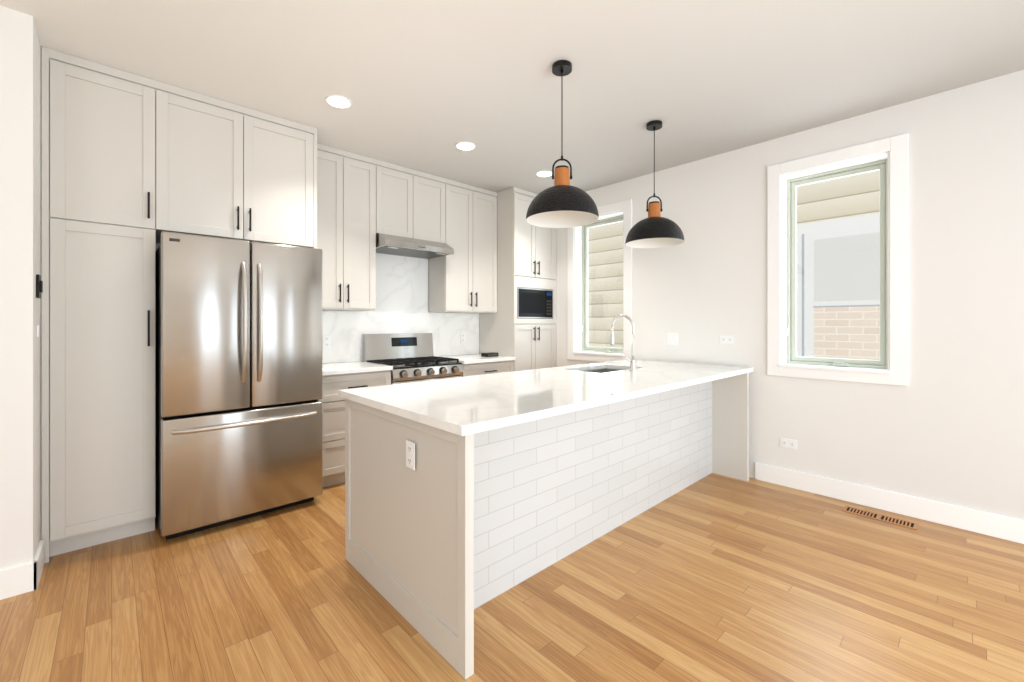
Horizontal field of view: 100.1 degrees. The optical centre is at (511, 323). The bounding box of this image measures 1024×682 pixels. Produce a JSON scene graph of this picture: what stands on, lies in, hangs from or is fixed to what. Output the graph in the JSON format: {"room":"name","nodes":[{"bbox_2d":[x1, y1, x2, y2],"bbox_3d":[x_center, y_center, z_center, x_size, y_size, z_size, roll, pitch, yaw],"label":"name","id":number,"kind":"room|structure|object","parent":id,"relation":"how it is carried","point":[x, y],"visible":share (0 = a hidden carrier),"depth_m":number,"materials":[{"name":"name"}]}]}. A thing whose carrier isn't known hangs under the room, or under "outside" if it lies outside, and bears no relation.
{"room":"kitchen","nodes":[
{"label":"kitchen","id":0,"kind":"room"},
{"bbox_2d":[0,6,40,569],"bbox_3d":[-3.739,-0.100,1.456,2.917,2.820,0.930,0,0,-43],"label":"wall","id":1,"kind":"structure","parent":0,"point":[20,302],"depth_m":2.08,"materials":[{"name":"white paint"}]},
{"bbox_2d":[0,554,43,599],"bbox_3d":[-3.399,1.240,1.124,2.903,0.140,0.019,0,0,-43],"label":"baseboard","id":2,"kind":"structure","parent":1,"relation":"attached to","point":[20,579],"depth_m":2.07,"materials":[{"name":"white wood"}]},
{"bbox_2d":[37,325,39,336],"bbox_3d":[-2.451,0.040,2.220,0.007,0.060,0.050,0,0,-43],"label":"light switch","id":3,"kind":"object","parent":1,"relation":"attached to","point":[38,326],"depth_m":2.20,"materials":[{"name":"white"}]},
{"bbox_2d":[36,274,42,297],"bbox_3d":[-2.443,-0.190,2.220,0.019,0.120,0.080,0,0,-43],"label":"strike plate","id":4,"kind":"object","parent":1,"relation":"attached to","point":[39,286],"depth_m":2.19,"materials":[{"name":"black metal"}]},
{"bbox_2d":[161,82,316,248],"bbox_3d":[-2.101,-1.046,3.187,0.996,0.923,0.626,0,0,-43],"label":"upper cabinet","id":5,"kind":"object","parent":0,"relation":"attached to","point":[229,170],"depth_m":2.94,"materials":[{"name":"grey wood"}]},
{"bbox_2d":[156,243,478,363],"bbox_3d":[-2.528,-0.100,3.290,7.390,2.820,0.100,0,0,-43],"label":"wall","id":6,"kind":"structure","parent":0,"point":[157,245],"depth_m":4.72,"materials":[{"name":"white paint"}]},
{"bbox_2d":[317,143,376,310],"bbox_3d":[-1.579,-0.814,3.852,0.604,1.388,0.328,0,0,-43],"label":"upper cabinet","id":7,"kind":"object","parent":6,"relation":"attached to","point":[362,201],"depth_m":3.76,"materials":[{"name":"grey wood"}]},
{"bbox_2d":[377,160,420,238],"bbox_3d":[-1.196,-1.169,4.209,0.441,0.678,0.328,0,0,-43],"label":"upper cabinet","id":8,"kind":"object","parent":6,"relation":"attached to","point":[398,187],"depth_m":4.10,"materials":[{"name":"grey wood"}]},
{"bbox_2d":[376,233,453,258],"bbox_3d":[-1.024,-0.761,4.263,0.745,0.131,0.484,0,0,-43],"label":"range hood","id":9,"kind":"object","parent":8,"relation":"attached to","point":[387,244],"visible":0.94,"depth_m":4.13,"materials":[{"name":"silver metal"}]},
{"bbox_2d":[322,253,478,363],"bbox_3d":[-1.163,-0.229,4.479,2.082,1.195,0.018,0,0,-43],"label":"backsplash","id":10,"kind":"structure","parent":6,"relation":"attached to","point":[401,294],"depth_m":4.46,"materials":[{"name":"white stone"}]},
{"bbox_2d":[323,335,330,347],"bbox_3d":[-1.705,0.170,3.955,0.072,0.116,0.007,0,0,-43],"label":"outlet","id":11,"kind":"object","parent":10,"relation":"attached to","point":[326,341],"visible":1,"depth_m":3.96,"materials":[{"name":"white plastic"}]},
{"bbox_2d":[460,333,465,342],"bbox_3d":[-0.572,0.170,5.012,0.072,0.116,0.007,0,0,-43],"label":"outlet","id":12,"kind":"object","parent":10,"relation":"attached to","point":[462,337],"visible":1,"depth_m":5.01,"materials":[{"name":"white plastic"}]},
{"bbox_2d":[421,172,448,242],"bbox_3d":[-0.962,-1.169,4.428,0.440,0.678,0.328,0,0,-43],"label":"upper cabinet","id":13,"kind":"object","parent":6,"relation":"attached to","point":[434,189],"depth_m":4.37,"materials":[{"name":"grey wood"}]},
{"bbox_2d":[429,179,496,312],"bbox_3d":[-0.541,-0.814,4.820,0.709,1.388,0.328,0,0,-43],"label":"upper cabinet","id":14,"kind":"object","parent":6,"relation":"attached to","point":[465,280],"depth_m":4.67,"materials":[{"name":"grey wood"}]},
{"bbox_2d":[0,473,1023,681],"bbox_3d":[-0.011,1.335,0.591,7.390,0.050,7.480,0,0,-43],"label":"floor","id":15,"kind":"structure","parent":0,"point":[713,577],"depth_m":1.98,"materials":[{"name":"brown wood"}]},
{"bbox_2d":[41,46,160,562],"bbox_3d":[-2.596,-0.099,2.725,0.480,2.818,0.626,0,0,-43],"label":"tall cabinet","id":16,"kind":"object","parent":15,"relation":"on","point":[133,166],"depth_m":2.49,"materials":[{"name":"grey wood"}]},
{"bbox_2d":[156,231,321,539],"bbox_3d":[-1.967,0.385,3.088,0.911,1.850,0.900,0,0,-43],"label":"refrigerator","id":17,"kind":"object","parent":15,"relation":"on","point":[238,379],"visible":1,"depth_m":2.75,"materials":[{"name":"grey metal"}]},
{"bbox_2d":[319,370,390,487],"bbox_3d":[-1.489,0.860,3.757,0.619,0.900,0.626,0,0,-43],"label":"base cabinet","id":18,"kind":"object","parent":15,"relation":"on","point":[336,377],"depth_m":3.42,"materials":[{"name":"grey wood"}]},
{"bbox_2d":[322,362,392,377],"bbox_3d":[-1.474,0.387,3.740,0.620,0.035,0.633,0,0,-43],"label":"countertop","id":19,"kind":"structure","parent":18,"relation":"on","point":[345,367],"depth_m":3.60,"materials":[{"name":"white stone"}]},
{"bbox_2d":[363,333,462,383],"bbox_3d":[-0.953,0.708,4.197,0.754,1.205,0.661,0,0,-43],"label":"range","id":20,"kind":"object","parent":15,"relation":"on","point":[409,357],"visible":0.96,"depth_m":4.20,"materials":[{"name":"grey metal"}]},
{"bbox_2d":[459,362,513,376],"bbox_3d":[-0.447,0.860,4.729,0.697,0.900,0.626,0,0,-43],"label":"base cabinet","id":21,"kind":"object","parent":15,"relation":"on","point":[476,368],"depth_m":4.48,"materials":[{"name":"grey wood"}]},
{"bbox_2d":[443,354,514,365],"bbox_3d":[-0.433,0.387,4.712,0.697,0.035,0.633,0,0,-43],"label":"countertop","id":22,"kind":"structure","parent":21,"relation":"on","point":[466,359],"depth_m":4.56,"materials":[{"name":"white stone"}]},
{"bbox_2d":[481,352,497,356],"bbox_3d":[-0.246,0.348,4.788,0.170,0.042,0.101,0,0,-43],"label":"box","id":23,"kind":"object","parent":22,"relation":"on","point":[490,354],"visible":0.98,"depth_m":4.75,"materials":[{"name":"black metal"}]},
{"bbox_2d":[479,187,556,370],"bbox_3d":[0.083,-0.099,5.202,0.717,2.818,0.659,0,0,-43],"label":"tall cabinet","id":24,"kind":"object","parent":15,"relation":"on","point":[526,255],"visible":0.62,"depth_m":4.91,"materials":[{"name":"grey wood"}]},
{"bbox_2d":[517,287,552,317],"bbox_3d":[0.085,-0.230,5.184,0.595,0.340,0.574,0,0,-43],"label":"microwave","id":25,"kind":"object","parent":24,"relation":"in","point":[534,303],"visible":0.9,"depth_m":4.96,"materials":[{"name":"black metal"}]},
{"bbox_2d":[342,363,748,678],"bbox_3d":[0.518,0.857,2.993,2.940,0.905,1.130,0,0,-43],"label":"kitchen island","id":26,"kind":"object","parent":15,"relation":"on","point":[512,479],"depth_m":2.21,"materials":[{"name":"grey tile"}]},
{"bbox_2d":[338,395,385,410],"bbox_3d":[0.314,0.405,3.219,3.010,0.001,0.520,0,0,-43],"label":"island countertop","id":27,"kind":"structure","parent":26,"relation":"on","point":[343,396],"depth_m":2.17,"materials":[{"name":"white stone"}]},
{"bbox_2d":[406,440,414,469],"bbox_3d":[-0.441,0.570,1.859,0.007,0.116,0.072,0,0,-43],"label":"outlet","id":28,"kind":"object","parent":26,"relation":"attached to","point":[410,454],"visible":0.94,"depth_m":1.85,"materials":[{"name":"white plastic"}]},
{"bbox_2d":[386,371,749,434],"bbox_3d":[0.706,0.405,2.798,3.010,0.001,0.630,0,0,-43],"label":"island countertop","id":29,"kind":"structure","parent":26,"relation":"on","point":[747,372],"depth_m":1.99,"materials":[{"name":"white stone"}]},
{"bbox_2d":[586,368,620,372],"bbox_3d":[0.756,0.513,3.529,0.616,0.214,0.386,0,0,-43],"label":"sink","id":30,"kind":"object","parent":29,"relation":"in","point":[604,370],"visible":0.04,"depth_m":3.81,"materials":[{"name":"silver metal"}]},
{"bbox_2d":[610,314,636,370],"bbox_3d":[0.879,0.149,3.388,0.067,0.441,0.238,0,0,-43],"label":"faucet","id":31,"kind":"object","parent":26,"relation":"on","point":[633,362],"visible":1,"depth_m":3.32,"materials":[{"name":"silver metal"}]},
{"bbox_2d":[842,505,917,529],"bbox_3d":[2.479,1.308,2.899,0.120,0.004,0.380,0,0,-43],"label":"floor vent","id":32,"kind":"object","parent":15,"relation":"in","point":[888,519],"visible":1,"depth_m":2.89,"materials":[{"name":"brown"}]},
{"bbox_2d":[0,0,1023,193],"bbox_3d":[-0.011,-1.535,0.591,7.390,0.050,7.480,0,0,-43],"label":"ceiling","id":33,"kind":"structure","parent":0,"point":[425,86],"depth_m":2.50,"materials":[{"name":"paint"}]},
{"bbox_2d":[325,95,351,108],"bbox_3d":[-1.179,-1.506,2.921,0.170,0.007,0.170,0,0,-43],"label":"recessed light","id":34,"kind":"object","parent":33,"relation":"in","point":[338,101],"visible":1,"depth_m":2.91,"materials":[{"name":"white plastic"}]},
{"bbox_2d":[455,142,474,149],"bbox_3d":[-0.396,-1.506,3.651,0.170,0.007,0.170,0,0,-43],"label":"recessed light","id":35,"kind":"object","parent":33,"relation":"in","point":[465,145],"visible":1,"depth_m":3.64,"materials":[{"name":"white plastic"}]},
{"bbox_2d":[536,171,551,176],"bbox_3d":[0.328,-1.506,4.326,0.170,0.007,0.170,0,0,-43],"label":"recessed light","id":36,"kind":"object","parent":33,"relation":"in","point":[544,173],"visible":0.94,"depth_m":4.31,"materials":[{"name":"white"}]},
{"bbox_2d":[526,60,598,227],"bbox_3d":[0.293,-1.057,2.516,0.424,0.904,0.424,0,0,-43],"label":"pendant light","id":37,"kind":"object","parent":33,"relation":"hanging from","point":[561,203],"visible":1,"depth_m":2.47,"materials":[{"name":"black metal"}]},
{"bbox_2d":[625,120,683,247],"bbox_3d":[1.076,-1.057,3.245,0.424,0.904,0.424,0,0,-43],"label":"pendant light","id":38,"kind":"object","parent":33,"relation":"hanging from","point":[654,229],"visible":1,"depth_m":3.19,"materials":[{"name":"black metal"}]},
{"bbox_2d":[557,70,1023,519],"bbox_3d":[2.711,-0.100,3.061,0.200,2.820,7.380,0,0,-43],"label":"wall","id":39,"kind":"structure","parent":0,"point":[946,425],"depth_m":2.92,"materials":[{"name":"paint"}]},
{"bbox_2d":[568,199,631,361],"bbox_3d":[1.017,-0.432,4.839,0.212,1.719,0.854,0,0,-43],"label":"window","id":40,"kind":"structure","parent":39,"relation":"in","point":[621,211],"depth_m":4.98,"materials":[{"name":"white"}]},
{"bbox_2d":[667,333,677,344],"bbox_3d":[1.551,0.153,4.150,0.010,0.116,0.116,0,0,-43],"label":"light switch","id":41,"kind":"object","parent":39,"relation":"attached to","point":[672,338],"visible":1,"depth_m":4.15,"materials":[{"name":"white plastic"}]},
{"bbox_2d":[720,336,733,343],"bbox_3d":[1.894,0.145,3.783,0.007,0.072,0.116,0,0,-43],"label":"electrical outlet","id":42,"kind":"object","parent":39,"relation":"attached to","point":[726,339],"visible":1,"depth_m":3.78,"materials":[{"name":"white plastic"}]},
{"bbox_2d":[780,438,796,449],"bbox_3d":[2.215,0.964,3.439,0.007,0.072,0.116,0,0,-43],"label":"electrical outlet","id":43,"kind":"object","parent":39,"relation":"attached to","point":[788,443],"visible":1,"depth_m":3.44,"materials":[{"name":"white plastic"}]},
{"bbox_2d":[767,133,907,385],"bbox_3d":[2.463,-0.432,3.288,0.212,1.719,0.854,0,0,-43],"label":"window","id":44,"kind":"structure","parent":39,"relation":"in","point":[890,367],"depth_m":3.24,"materials":[{"name":"white"}]},
{"bbox_2d":[755,462,1023,543],"bbox_3d":[3.552,1.240,1.998,0.019,0.140,4.417,0,0,-43],"label":"baseboard","id":45,"kind":"structure","parent":39,"relation":"attached to","point":[986,523],"depth_m":2.94,"materials":[{"name":"white wood"}]},
{"label":"outside","id":46,"kind":"structure","parent":0,"visible":0},
{"bbox_2d":[588,170,879,359],"bbox_3d":[2.422,-0.690,5.335,0.120,5.000,7.500,0,0,-43],"label":"exterior view","id":47,"kind":"structure","parent":46,"point":[815,251],"depth_m":4.44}
]}

